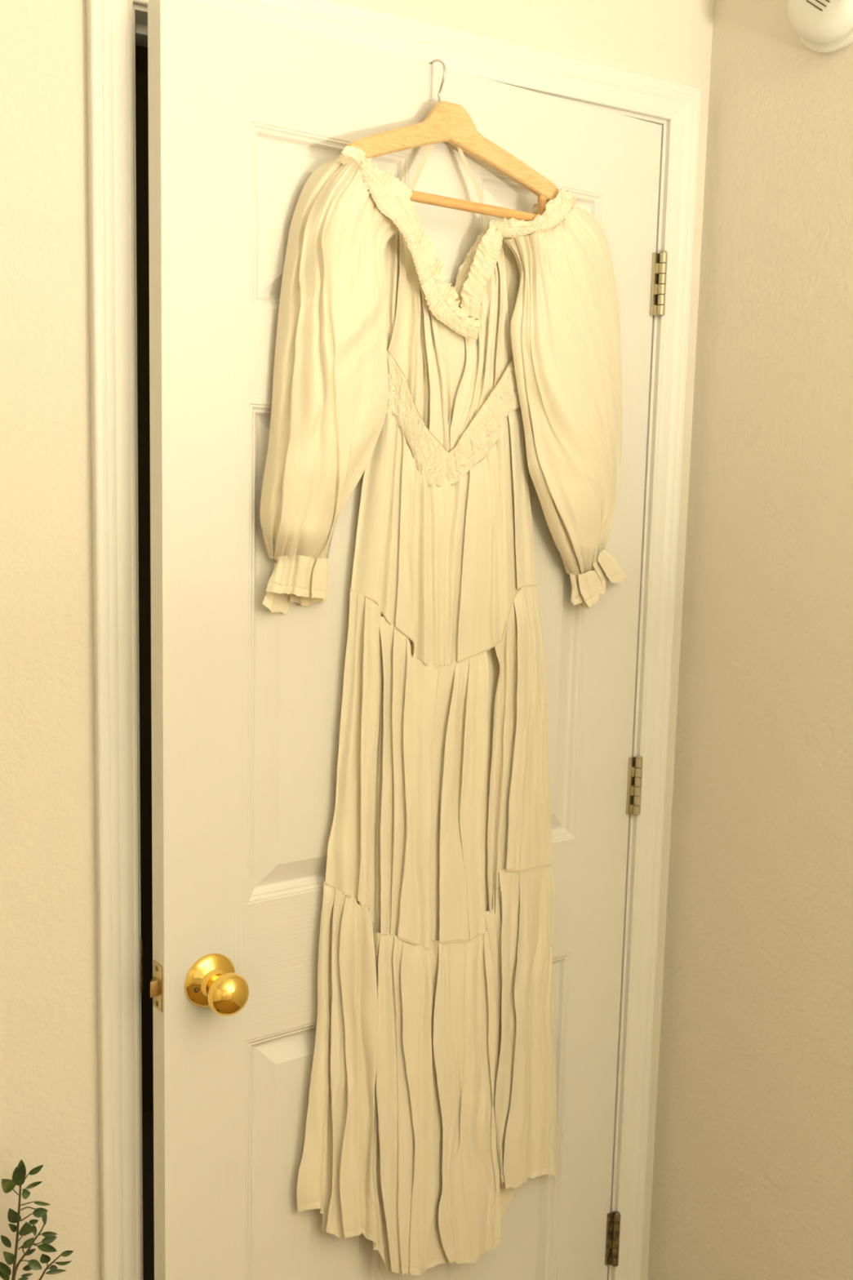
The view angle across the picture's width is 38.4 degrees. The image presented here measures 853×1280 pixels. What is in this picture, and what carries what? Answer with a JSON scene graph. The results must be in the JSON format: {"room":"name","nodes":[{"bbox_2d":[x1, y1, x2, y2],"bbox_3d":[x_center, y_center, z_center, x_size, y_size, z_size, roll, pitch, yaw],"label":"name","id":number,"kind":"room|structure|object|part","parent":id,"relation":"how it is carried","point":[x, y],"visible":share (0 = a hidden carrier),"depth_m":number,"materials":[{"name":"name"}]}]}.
{"room":"bedroom","nodes":[
{"label":"bedroom","id":0,"kind":"room"},
{"bbox_2d":[135,44,147,73],"bbox_3d":[-1.087,-1.136,1.683,2.683,0.060,1.165,-3,9,-30],"label":"ceiling","id":1,"kind":"structure","parent":0,"point":[141,52],"depth_m":2.55,"materials":[{"name":"brown paint"}]},
{"bbox_2d":[135,71,153,1112],"bbox_3d":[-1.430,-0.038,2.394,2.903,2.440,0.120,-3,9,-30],"label":"door gap","id":2,"kind":"structure","parent":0,"point":[141,78],"depth_m":2.77,"materials":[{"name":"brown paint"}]},
{"bbox_2d":[142,1110,154,1279],"bbox_3d":[-1.146,1.249,1.999,2.683,0.006,1.165,-3,9,-30],"label":"floor","id":3,"kind":"structure","parent":0,"point":[147,1117],"depth_m":2.59,"materials":[{"name":"brown paint"}]},
{"bbox_2d":[0,0,714,1279],"bbox_3d":[-0.882,0.128,1.241,2.883,2.440,0.115,-3,9,-30],"label":"wall","id":4,"kind":"structure","parent":0,"point":[49,1082],"depth_m":1.44,"materials":[{"name":"beige paint"}]},
{"bbox_2d":[85,0,141,1279],"bbox_3d":[-0.373,0.280,1.484,0.050,2.100,0.017,-3,9,-30],"label":"trim","id":5,"kind":"structure","parent":4,"relation":"attached to","point":[109,23],"depth_m":1.44,"materials":[{"name":"white paint"}]},
{"bbox_2d":[133,9,142,1279],"bbox_3d":[-0.385,0.298,1.557,0.032,2.045,0.116,-3,9,-30],"label":"trim","id":6,"kind":"structure","parent":4,"relation":"attached to","point":[134,24],"depth_m":1.47,"materials":[{"name":"white paint"}]},
{"bbox_3d":[-0.362,0.404,1.536,0.002,0.070,0.031,-3,9,-30],"label":"strike plate","id":7,"kind":"part","parent":6,"relation":"part of","materials":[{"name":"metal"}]},
{"bbox_2d":[147,0,667,1279],"bbox_3d":[0.011,0.290,1.658,0.792,2.032,0.104,-4,9,-35],"label":"door","id":8,"kind":"structure","parent":4,"relation":"in","point":[246,696],"depth_m":1.53,"materials":[{"name":"white paint"}]},
{"bbox_3d":[-0.325,0.418,1.478,0.002,0.058,0.026,-4,9,-35],"label":"latch plate","id":9,"kind":"part","parent":8,"relation":"part of","materials":[{"name":"gold metal"}]},
{"bbox_3d":[-0.240,0.422,1.464,0.052,0.052,0.052,-4,9,-35],"label":"knob","id":10,"kind":"part","parent":8,"relation":"part of","materials":[{"name":"gold metal"}]},
{"bbox_3d":[-0.129,0.018,1.544,0.220,0.611,0.010,-4,9,-35],"label":"panel","id":11,"kind":"part","parent":8,"relation":"part of","materials":[{"name":"white paint"}]},
{"bbox_3d":[-0.148,0.799,1.648,0.220,0.608,0.010,-4,9,-35],"label":"panel","id":12,"kind":"part","parent":8,"relation":"part of","materials":[{"name":"white paint"}]},
{"bbox_3d":[-0.116,-0.496,1.476,0.220,0.206,0.010,-4,9,-35],"label":"panel","id":13,"kind":"part","parent":8,"relation":"part of","materials":[{"name":"white paint"}]},
{"bbox_2d":[346,58,559,221],"bbox_3d":[0.023,-0.629,1.533,0.328,0.185,0.079,-4,9,-35],"label":"clothes hanger","id":14,"kind":"object","parent":8,"relation":"hanging from","point":[450,122],"visible":0.92,"depth_m":1.52,"materials":[{"name":"brown wood"}]},
{"bbox_3d":[-0.033,-0.611,1.472,0.167,0.101,0.012,-6,10,-43],"label":"arm","id":15,"kind":"part","parent":14,"relation":"part of","materials":[{"name":"brown wood"}]},
{"bbox_2d":[259,144,626,1275],"bbox_3d":[0.056,0.139,1.643,0.602,1.534,0.071,-4,9,-35],"label":"dress","id":16,"kind":"object","parent":14,"relation":"hanging from","point":[432,1099],"visible":1,"depth_m":1.61,"materials":[{"name":"beige fabric"}]},
{"bbox_3d":[0.100,-0.621,1.567,0.167,0.101,0.012,-3,9,-27],"label":"arm","id":17,"kind":"part","parent":14,"relation":"part of","materials":[{"name":"brown wood"}]},
{"bbox_2d":[537,195,546,214],"bbox_3d":[0.151,-0.566,1.602,0.012,0.048,0.014,-4,9,-35],"label":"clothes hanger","id":18,"kind":"object","parent":14,"relation":"attached to","point":[542,199],"depth_m":1.60,"materials":[{"name":"brown wood"}]},
{"bbox_3d":[0.119,0.781,1.838,0.220,0.608,0.010,-4,9,-35],"label":"panel","id":19,"kind":"part","parent":8,"relation":"part of","materials":[{"name":"white paint"}]},
{"bbox_3d":[0.151,-0.515,1.666,0.220,0.206,0.010,-4,9,-35],"label":"panel","id":20,"kind":"part","parent":8,"relation":"part of","materials":[{"name":"white paint"}]},
{"bbox_3d":[0.139,0.000,1.734,0.220,0.611,0.010,-4,9,-35],"label":"panel","id":21,"kind":"part","parent":8,"relation":"part of","materials":[{"name":"white paint"}]},
{"bbox_2d":[132,0,702,124],"bbox_3d":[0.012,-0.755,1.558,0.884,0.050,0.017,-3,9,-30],"label":"trim","id":22,"kind":"structure","parent":4,"relation":"attached to","point":[525,67],"depth_m":1.58,"materials":[{"name":"white paint"}]},
{"bbox_2d":[607,88,702,1279],"bbox_3d":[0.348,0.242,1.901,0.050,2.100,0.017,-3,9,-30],"label":"trim","id":23,"kind":"structure","parent":4,"relation":"attached to","point":[682,131],"depth_m":1.87,"materials":[{"name":"white paint"}]},
{"bbox_2d":[647,0,852,1279],"bbox_3d":[1.199,0.257,0.657,0.120,2.440,3.235,-3,9,-30],"label":"wall","id":24,"kind":"structure","parent":0,"point":[753,1179],"depth_m":1.75,"materials":[{"name":"beige paint"}]},
{"bbox_2d":[787,0,852,53],"bbox_3d":[0.517,-0.835,1.572,0.045,0.142,0.142,-3,9,-30],"label":"smoke detector","id":25,"kind":"object","parent":24,"relation":"attached to","point":[824,26],"visible":1,"depth_m":1.57,"materials":[{"name":"white plastic"}]},
{"bbox_3d":[0.532,-0.836,1.580,0.012,0.142,0.142,-3,9,-30],"label":"plate","id":26,"kind":"part","parent":25,"relation":"part of","materials":[{"name":"white plastic"}]},
{"bbox_3d":[-0.409,1.490,0.646,3.023,0.080,4.520,-3,9,-30],"label":"floor","id":27,"kind":"structure","parent":0,"visible":0},
{"bbox_2d":[0,1159,73,1279],"bbox_3d":[-0.459,0.975,1.412,0.166,0.738,0.166,-3,9,-30],"label":"potted plant","id":28,"kind":"object","parent":27,"relation":"on","point":[19,1174],"visible":1,"depth_m":1.43,"materials":[{"name":"green plant"}]},
{"bbox_3d":[-0.465,0.786,1.410,0.018,0.306,0.071,-3,9,-30],"label":"stem","id":29,"kind":"part","parent":28,"relation":"part of","materials":[{"name":"brown plant"}]},
{"bbox_3d":[-0.454,0.815,1.420,0.042,0.245,0.073,-3,9,-30],"label":"stem","id":30,"kind":"part","parent":28,"relation":"part of","materials":[{"name":"brown plant"}]},
{"bbox_3d":[-0.446,0.837,1.432,0.056,0.200,0.066,-3,9,-30],"label":"stem","id":31,"kind":"part","parent":28,"relation":"part of","materials":[{"name":"brown plant"}]}
]}

